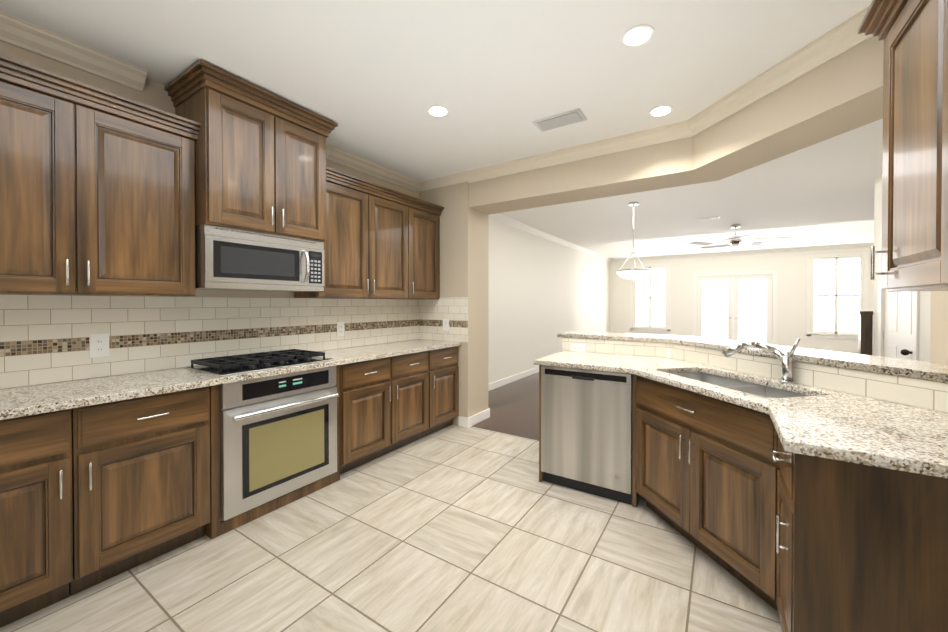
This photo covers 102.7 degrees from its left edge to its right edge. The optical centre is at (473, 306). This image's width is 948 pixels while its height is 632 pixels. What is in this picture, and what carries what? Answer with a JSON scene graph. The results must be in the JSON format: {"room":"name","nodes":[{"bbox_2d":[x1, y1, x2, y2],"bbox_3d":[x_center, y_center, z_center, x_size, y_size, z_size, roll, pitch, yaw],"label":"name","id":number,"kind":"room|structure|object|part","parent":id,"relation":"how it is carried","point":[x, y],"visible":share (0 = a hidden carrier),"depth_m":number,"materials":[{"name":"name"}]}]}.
{"room":"kitchen","nodes":[
{"label":"kitchen","id":0,"kind":"room"},
{"bbox_2d":[0,41,609,388],"bbox_3d":[0.506,-0.083,6.556,0.120,2.840,14.740,0,1,33],"label":"wall","id":1,"kind":"structure","parent":0,"point":[542,292],"depth_m":6.98,"materials":[{"name":"white paint"}]},
{"bbox_2d":[0,12,147,91],"bbox_3d":[-2.717,-1.407,1.400,0.100,0.100,2.360,0,1,33],"label":"crown molding","id":2,"kind":"structure","parent":1,"relation":"attached to","point":[17,32],"depth_m":2.11,"materials":[{"name":"beige paint"}]},
{"bbox_2d":[0,54,200,296],"bbox_3d":[-2.131,-0.598,2.034,0.388,1.070,1.123,0,1,33],"label":"upper cabinet","id":3,"kind":"object","parent":1,"relation":"attached to","point":[97,191],"visible":0.96,"depth_m":1.98,"materials":[{"name":"brown wood"}]},
{"bbox_2d":[0,295,418,388],"bbox_3d":[-1.832,0.173,2.855,0.008,0.482,4.241,0,1,33],"label":"backsplash","id":4,"kind":"structure","parent":1,"relation":"attached to","point":[44,339],"depth_m":2.52,"materials":[{"name":"tile"}]},
{"bbox_2d":[89,334,108,357],"bbox_3d":[-2.219,0.231,2.247,0.008,0.135,0.085,0,1,33],"label":"electrical outlet","id":5,"kind":"object","parent":4,"relation":"attached to","point":[98,345],"visible":1,"depth_m":2.24,"materials":[{"name":"white plastic"}]},
{"bbox_2d":[337,322,344,335],"bbox_3d":[-1.290,0.218,3.671,0.008,0.135,0.085,0,1,33],"label":"electrical outlet","id":6,"kind":"object","parent":4,"relation":"attached to","point":[340,329],"visible":1,"depth_m":3.67,"materials":[{"name":"white plastic"}]},
{"bbox_2d":[165,59,337,241],"bbox_3d":[-1.566,-0.984,2.769,0.528,0.940,0.956,0,1,33],"label":"upper cabinet","id":7,"kind":"object","parent":1,"relation":"attached to","point":[260,160],"visible":0.98,"depth_m":2.53,"materials":[{"name":"brown wood"}]},
{"bbox_2d":[195,224,323,291],"bbox_3d":[-1.580,-0.316,2.785,0.494,0.393,0.836,0,1,33],"label":"microwave","id":8,"kind":"object","parent":7,"relation":"attached to","point":[229,259],"visible":1,"depth_m":2.59,"materials":[{"name":"silver metal"}]},
{"bbox_2d":[294,175,413,298],"bbox_3d":[-1.104,-0.581,3.664,0.330,1.007,1.149,0,1,33],"label":"upper cabinet","id":9,"kind":"object","parent":1,"relation":"attached to","point":[382,242],"depth_m":3.51,"materials":[{"name":"brown wood"}]},
{"bbox_2d":[326,143,420,192],"bbox_3d":[-1.046,-1.430,3.963,0.100,0.100,1.520,0,1,33],"label":"crown molding","id":10,"kind":"structure","parent":1,"relation":"attached to","point":[346,158],"depth_m":3.92,"materials":[{"name":"beige paint"}]},
{"bbox_2d":[414,203,441,298],"bbox_3d":[-0.700,-0.586,4.283,0.330,1.007,0.613,0,1,33],"label":"upper cabinet","id":11,"kind":"object","parent":1,"relation":"attached to","point":[426,220],"depth_m":4.25,"materials":[{"name":"brown wood"}]},
{"bbox_2d":[488,367,538,390],"bbox_3d":[2.053,1.262,8.813,0.018,0.110,9.050,0,1,33],"label":"baseboard","id":12,"kind":"structure","parent":1,"relation":"attached to","point":[494,385],"depth_m":6.68,"materials":[{"name":"white paint"}]},
{"bbox_2d":[489,213,611,261],"bbox_3d":[2.083,-1.478,8.769,0.090,0.090,9.050,0,1,33],"label":"crown molding","id":13,"kind":"structure","parent":1,"relation":"attached to","point":[516,224],"depth_m":7.65,"materials":[{"name":"white paint"}]},
{"bbox_2d":[0,424,781,631],"bbox_3d":[-0.424,1.433,1.463,4.140,0.100,5.170,0,1,33],"label":"floor","id":14,"kind":"structure","parent":0,"point":[453,528],"depth_m":1.99,"materials":[{"name":"beige tile"}]},
{"bbox_2d":[0,409,72,627],"bbox_3d":[-2.237,0.923,1.656,0.638,0.915,0.580,0,1,33],"label":"base cabinet","id":15,"kind":"object","parent":14,"relation":"on","point":[36,544],"visible":1,"depth_m":1.65,"materials":[{"name":"brown wood"}]},
{"bbox_2d":[69,386,209,595],"bbox_3d":[-1.923,0.919,2.138,0.638,0.915,0.560,0,1,33],"label":"base cabinet","id":16,"kind":"object","parent":14,"relation":"on","point":[140,480],"visible":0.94,"depth_m":1.94,"materials":[{"name":"brown wood"}]},
{"bbox_2d":[0,339,460,419],"bbox_3d":[-1.564,0.436,2.686,0.625,0.038,4.248,0,1,33],"label":"countertop","id":17,"kind":"structure","parent":16,"relation":"on","point":[16,402],"depth_m":2.10,"materials":[{"name":"stone"}]},
{"bbox_2d":[185,349,332,375],"bbox_3d":[-1.520,0.387,2.748,0.508,0.056,0.788,0,1,33],"label":"cooktop","id":18,"kind":"object","parent":17,"relation":"in","point":[232,365],"visible":1,"depth_m":2.61,"materials":[{"name":"black metal"}]},
{"bbox_2d":[205,365,339,538],"bbox_3d":[-1.504,0.914,2.742,0.679,0.915,0.900,0,1,33],"label":"oven","id":19,"kind":"object","parent":14,"relation":"on","point":[278,435],"depth_m":2.49,"materials":[{"name":"silver metal"}]},
{"bbox_3d":[-1.545,0.913,2.769,0.580,0.915,0.900,0,1,33],"label":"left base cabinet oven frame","id":20,"kind":"part","parent":19,"relation":"part of","materials":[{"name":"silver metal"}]},
{"bbox_2d":[340,357,390,474],"bbox_3d":[-1.128,0.908,3.356,0.638,0.915,0.530,0,1,33],"label":"base cabinet","id":21,"kind":"object","parent":14,"relation":"on","point":[365,393],"visible":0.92,"depth_m":3.17,"materials":[{"name":"brown wood"}]},
{"bbox_2d":[384,351,427,454],"bbox_3d":[-0.837,0.904,3.802,0.638,0.915,0.530,0,1,33],"label":"base cabinet","id":22,"kind":"object","parent":14,"relation":"on","point":[409,399],"visible":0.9,"depth_m":3.62,"materials":[{"name":"brown wood"}]},
{"bbox_2d":[422,346,458,437],"bbox_3d":[-0.547,0.900,4.247,0.638,0.915,0.528,0,1,33],"label":"base cabinet","id":23,"kind":"object","parent":14,"relation":"on","point":[443,389],"visible":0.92,"depth_m":4.07,"materials":[{"name":"brown wood"}]},
{"bbox_2d":[539,365,542,481],"bbox_3d":[0.690,0.909,3.221,0.020,0.915,0.640,0,1,33],"label":"base cabinet","id":24,"kind":"object","parent":14,"relation":"on","point":[540,476],"visible":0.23,"depth_m":2.95,"materials":[{"name":"brown wood"}]},
{"bbox_2d":[541,365,631,504],"bbox_3d":[0.958,0.913,3.011,0.655,0.911,0.620,0,1,33],"label":"dishwasher","id":25,"kind":"object","parent":14,"relation":"on","point":[586,431],"visible":0.73,"depth_m":2.74,"materials":[{"name":"silver metal"}]},
{"bbox_2d":[632,374,637,506],"bbox_3d":[1.262,0.913,2.845,0.029,0.915,0.605,0,1,33],"label":"cabinet filler","id":26,"kind":"object","parent":14,"relation":"on","point":[634,407],"visible":0.33,"depth_m":2.59,"materials":[{"name":"brown wood"}]},
{"bbox_2d":[636,376,780,610],"bbox_3d":[1.450,0.919,2.153,0.598,0.915,0.986,0,1,-12],"label":"base cabinet","id":27,"kind":"object","parent":14,"relation":"on","point":[707,467],"visible":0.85,"depth_m":1.95,"materials":[{"name":"brown wood"}]},
{"bbox_2d":[533,351,947,478],"bbox_3d":[1.207,0.440,2.192,2.075,0.038,1.856,0,1,33],"label":"countertop","id":28,"kind":"structure","parent":27,"relation":"on","point":[832,424],"depth_m":1.47,"materials":[{"name":"stone"}]},
{"bbox_2d":[670,372,806,397],"bbox_3d":[1.473,0.562,2.191,0.438,0.204,0.858,0,1,-12],"label":"sink","id":29,"kind":"object","parent":28,"relation":"in","point":[750,388],"visible":0.02,"depth_m":2.22,"materials":[{"name":"silver metal"}]},
{"bbox_2d":[723,338,800,383],"bbox_3d":[1.654,0.294,2.198,0.071,0.252,0.377,0,1,-39],"label":"faucet","id":30,"kind":"object","parent":28,"relation":"on","point":[785,358],"visible":1,"depth_m":2.11,"materials":[{"name":"silver metal"}]},
{"bbox_2d":[770,436,793,631],"bbox_3d":[1.418,0.926,1.296,0.638,0.915,0.426,0,1,33],"label":"base cabinet","id":31,"kind":"object","parent":14,"relation":"on","point":[784,538],"visible":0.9,"depth_m":1.41,"materials":[{"name":"brown wood"}]},
{"bbox_2d":[793,453,947,631],"bbox_3d":[1.320,0.929,1.068,0.648,0.915,0.020,0,1,33],"label":"base cabinet","id":32,"kind":"object","parent":14,"relation":"on","point":[870,548],"visible":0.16,"depth_m":1.14,"materials":[{"name":"brown wood"}]},
{"bbox_2d":[0,0,882,258],"bbox_3d":[3.321,-1.546,4.707,6.840,0.120,14.740,0,1,33],"label":"ceiling","id":33,"kind":"structure","parent":0,"point":[374,80],"depth_m":2.42,"materials":[{"name":"white paint"}]},
{"bbox_2d":[427,105,449,116],"bbox_3d":[-0.269,-1.465,2.847,0.170,0.010,0.170,0,1,33],"label":"recessed light","id":34,"kind":"object","parent":33,"relation":"in","point":[437,110],"visible":1,"depth_m":2.84,"materials":[{"name":"white paint"}]},
{"bbox_2d":[532,108,586,131],"bbox_3d":[0.675,-1.462,2.995,0.380,0.018,0.200,0,1,33],"label":"ceiling vent","id":35,"kind":"object","parent":33,"relation":"in","point":[561,119],"visible":1,"depth_m":2.97,"materials":[{"name":"white metal"}]},
{"bbox_2d":[616,202,650,280],"bbox_3d":[2.301,-0.933,5.474,0.460,1.120,0.460,0,1,33],"label":"pendant light","id":36,"kind":"object","parent":33,"relation":"hanging from","point":[632,274],"visible":1,"depth_m":5.38,"materials":[{"name":"white glass"}]},
{"bbox_2d":[620,24,654,46],"bbox_3d":[0.882,-1.458,2.049,0.170,0.010,0.170,0,1,33],"label":"recessed light","id":37,"kind":"object","parent":33,"relation":"in","point":[638,35],"visible":1,"depth_m":2.04,"materials":[{"name":"white paint"}]},
{"bbox_2d":[648,105,673,116],"bbox_3d":[1.401,-1.465,2.844,0.170,0.010,0.170,0,1,33],"label":"recessed light","id":38,"kind":"object","parent":33,"relation":"in","point":[660,110],"visible":1,"depth_m":2.83,"materials":[{"name":"white paint"}]},
{"bbox_2d":[696,216,719,220],"bbox_3d":[3.996,-1.495,6.476,0.340,0.012,0.160,0,1,33],"label":"ceiling vent","id":39,"kind":"object","parent":33,"relation":"in","point":[703,219],"visible":1,"depth_m":6.44,"materials":[{"name":"white paint"}]},
{"bbox_2d":[689,224,791,250],"bbox_3d":[4.827,-1.270,6.951,1.511,0.472,1.488,0,1,33],"label":"ceiling fan","id":40,"kind":"object","parent":33,"relation":"hanging from","point":[735,241],"visible":1,"depth_m":6.99,"materials":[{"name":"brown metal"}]},
{"bbox_2d":[419,181,488,424],"bbox_3d":[-0.248,-0.066,4.630,0.720,2.840,0.450,0,1,33],"label":"wall","id":41,"kind":"structure","parent":0,"point":[464,232],"depth_m":4.37,"materials":[{"name":"beige paint"}]},
{"bbox_2d":[419,297,467,341],"bbox_3d":[-0.369,0.148,4.438,0.711,0.504,0.008,0,1,33],"label":"backsplash","id":42,"kind":"structure","parent":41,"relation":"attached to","point":[433,313],"depth_m":4.42,"materials":[{"name":"tile"}]},
{"bbox_2d":[443,319,448,330],"bbox_3d":[-0.328,0.211,4.401,0.085,0.135,0.008,0,1,33],"label":"electrical outlet","id":43,"kind":"object","parent":42,"relation":"attached to","point":[445,324],"visible":1,"depth_m":4.39,"materials":[{"name":"white plastic"}]},
{"bbox_2d":[464,408,489,427],"bbox_3d":[0.040,1.301,4.440,0.045,0.110,0.455,0,1,33],"label":"baseboard","id":44,"kind":"structure","parent":41,"relation":"attached to","point":[466,422],"depth_m":4.38,"materials":[{"name":"white paint"}]},
{"bbox_2d":[420,6,872,190],"bbox_3d":[0.686,-1.422,3.095,3.950,0.100,1.120,0,1,33],"label":"crown molding","id":45,"kind":"structure","parent":41,"relation":"attached to","point":[841,38],"depth_m":2.86,"materials":[{"name":"beige paint"}]},
{"bbox_2d":[472,372,538,440],"bbox_3d":[4.473,1.388,6.501,6.840,0.099,10.520,0,1,33],"label":"floor","id":46,"kind":"structure","parent":0,"point":[514,407],"depth_m":4.98,"materials":[{"name":"brown carpet"}]},
{"bbox_2d":[857,311,872,354],"bbox_3d":[4.707,0.705,4.564,0.120,1.300,0.120,0,1,33],"label":"newel post","id":47,"kind":"object","parent":46,"relation":"on","point":[865,328],"visible":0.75,"depth_m":4.52,"materials":[{"name":"brown wood"}]},
{"bbox_2d":[469,36,883,214],"bbox_3d":[1.264,-1.286,2.941,3.647,0.370,1.590,0,1,33],"label":"header beam","id":48,"kind":"structure","parent":0,"point":[842,93],"depth_m":2.80,"materials":[{"name":"beige paint"}]},
{"bbox_2d":[610,248,873,354],"bbox_3d":[7.314,-0.121,10.843,6.840,2.840,0.120,0,1,33],"label":"wall","id":49,"kind":"structure","parent":0,"point":[790,268],"depth_m":10.53,"materials":[{"name":"white paint"}]},
{"bbox_2d":[630,263,670,331],"bbox_3d":[5.536,-0.276,11.923,1.180,2.130,0.089,0,1,33],"label":"window","id":50,"kind":"structure","parent":49,"relation":"in","point":[650,327],"depth_m":11.90,"materials":[{"name":"white paint"}]},
{"bbox_2d":[697,274,772,343],"bbox_3d":[7.356,0.210,10.763,1.752,2.172,0.103,0,1,33],"label":"french door","id":51,"kind":"structure","parent":49,"relation":"in","point":[738,308],"depth_m":10.73,"materials":[{"name":"white paint"}]},
{"bbox_2d":[694,271,776,344],"bbox_3d":[7.343,0.165,10.743,1.940,2.270,0.020,0,1,33],"label":"door frame","id":52,"kind":"structure","parent":49,"relation":"attached to","point":[774,330],"depth_m":10.45,"materials":[{"name":"white paint"}]},
{"bbox_2d":[611,243,873,261],"bbox_3d":[7.257,-1.495,10.743,6.600,0.090,0.090,0,1,33],"label":"crown molding","id":53,"kind":"structure","parent":49,"relation":"attached to","point":[869,245],"depth_m":10.44,"materials":[{"name":"white paint"}]},
{"bbox_2d":[805,252,868,338],"bbox_3d":[9.146,-0.265,9.569,1.180,2.150,0.089,0,1,33],"label":"window","id":54,"kind":"structure","parent":49,"relation":"in","point":[863,257],"depth_m":9.58,"materials":[{"name":"white paint"}]},
{"bbox_2d":[651,348,946,412],"bbox_3d":[1.751,0.839,2.229,1.194,1.073,1.170,0,1,33],"label":"wall","id":55,"kind":"structure","parent":0,"point":[774,378],"depth_m":1.87,"materials":[{"name":"white paint"}]},
{"bbox_2d":[557,331,947,382],"bbox_3d":[1.452,0.278,2.629,2.146,0.038,1.575,0,1,33],"label":"bar","id":56,"kind":"object","parent":55,"relation":"on","point":[924,370],"visible":0.92,"depth_m":2.05,"materials":[{"name":"stone"}]},
{"bbox_2d":[562,338,947,412],"bbox_3d":[1.378,0.359,2.475,2.103,0.117,1.205,0,1,33],"label":"backsplash","id":57,"kind":"structure","parent":55,"relation":"attached to","point":[927,394],"depth_m":2.03,"materials":[{"name":"tile"}]},
{"bbox_2d":[570,343,584,351],"bbox_3d":[0.946,0.380,3.462,0.135,0.085,0.008,0,1,33],"label":"electrical outlet","id":58,"kind":"object","parent":57,"relation":"attached to","point":[577,347],"visible":0.9,"depth_m":3.46,"materials":[{"name":"white plastic"}]},
{"bbox_2d":[873,175,930,361],"bbox_3d":[3.788,-0.051,2.947,0.120,2.840,3.560,0,1,33],"label":"wall","id":59,"kind":"structure","parent":0,"point":[924,325],"depth_m":4.27,"materials":[{"name":"white paint"}]},
{"bbox_2d":[883,289,912,359],"bbox_3d":[4.296,0.321,3.863,0.125,2.072,0.835,0,1,33],"label":"door","id":60,"kind":"structure","parent":59,"relation":"in","point":[898,332],"depth_m":3.86,"materials":[{"name":"white paint"}]},
{"bbox_2d":[878,234,919,359],"bbox_3d":[4.298,0.279,3.859,0.018,2.165,1.010,0,1,33],"label":"door frame","id":61,"kind":"structure","parent":59,"relation":"attached to","point":[916,308],"depth_m":4.21,"materials":[{"name":"white paint"}]},
{"bbox_2d":[930,291,947,365],"bbox_3d":[1.113,-0.025,0.036,0.120,2.840,4.240,0,1,33],"label":"wall","id":62,"kind":"structure","parent":0,"point":[939,329],"depth_m":1.77,"materials":[{"name":"beige paint"}]},
{"bbox_2d":[858,0,947,291],"bbox_3d":[1.394,-0.588,0.934,0.388,1.070,1.226,0,1,33],"label":"upper cabinet","id":63,"kind":"object","parent":62,"relation":"attached to","point":[913,34],"visible":1,"depth_m":1.23,"materials":[{"name":"brown wood"}]},
{"label":"outside","id":64,"kind":"structure","parent":0,"visible":0},
{"bbox_2d":[635,258,859,332],"bbox_3d":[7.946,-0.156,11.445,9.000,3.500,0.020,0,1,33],"label":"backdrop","id":65,"kind":"structure","parent":64,"point":[813,298],"depth_m":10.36,"materials":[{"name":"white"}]}
]}

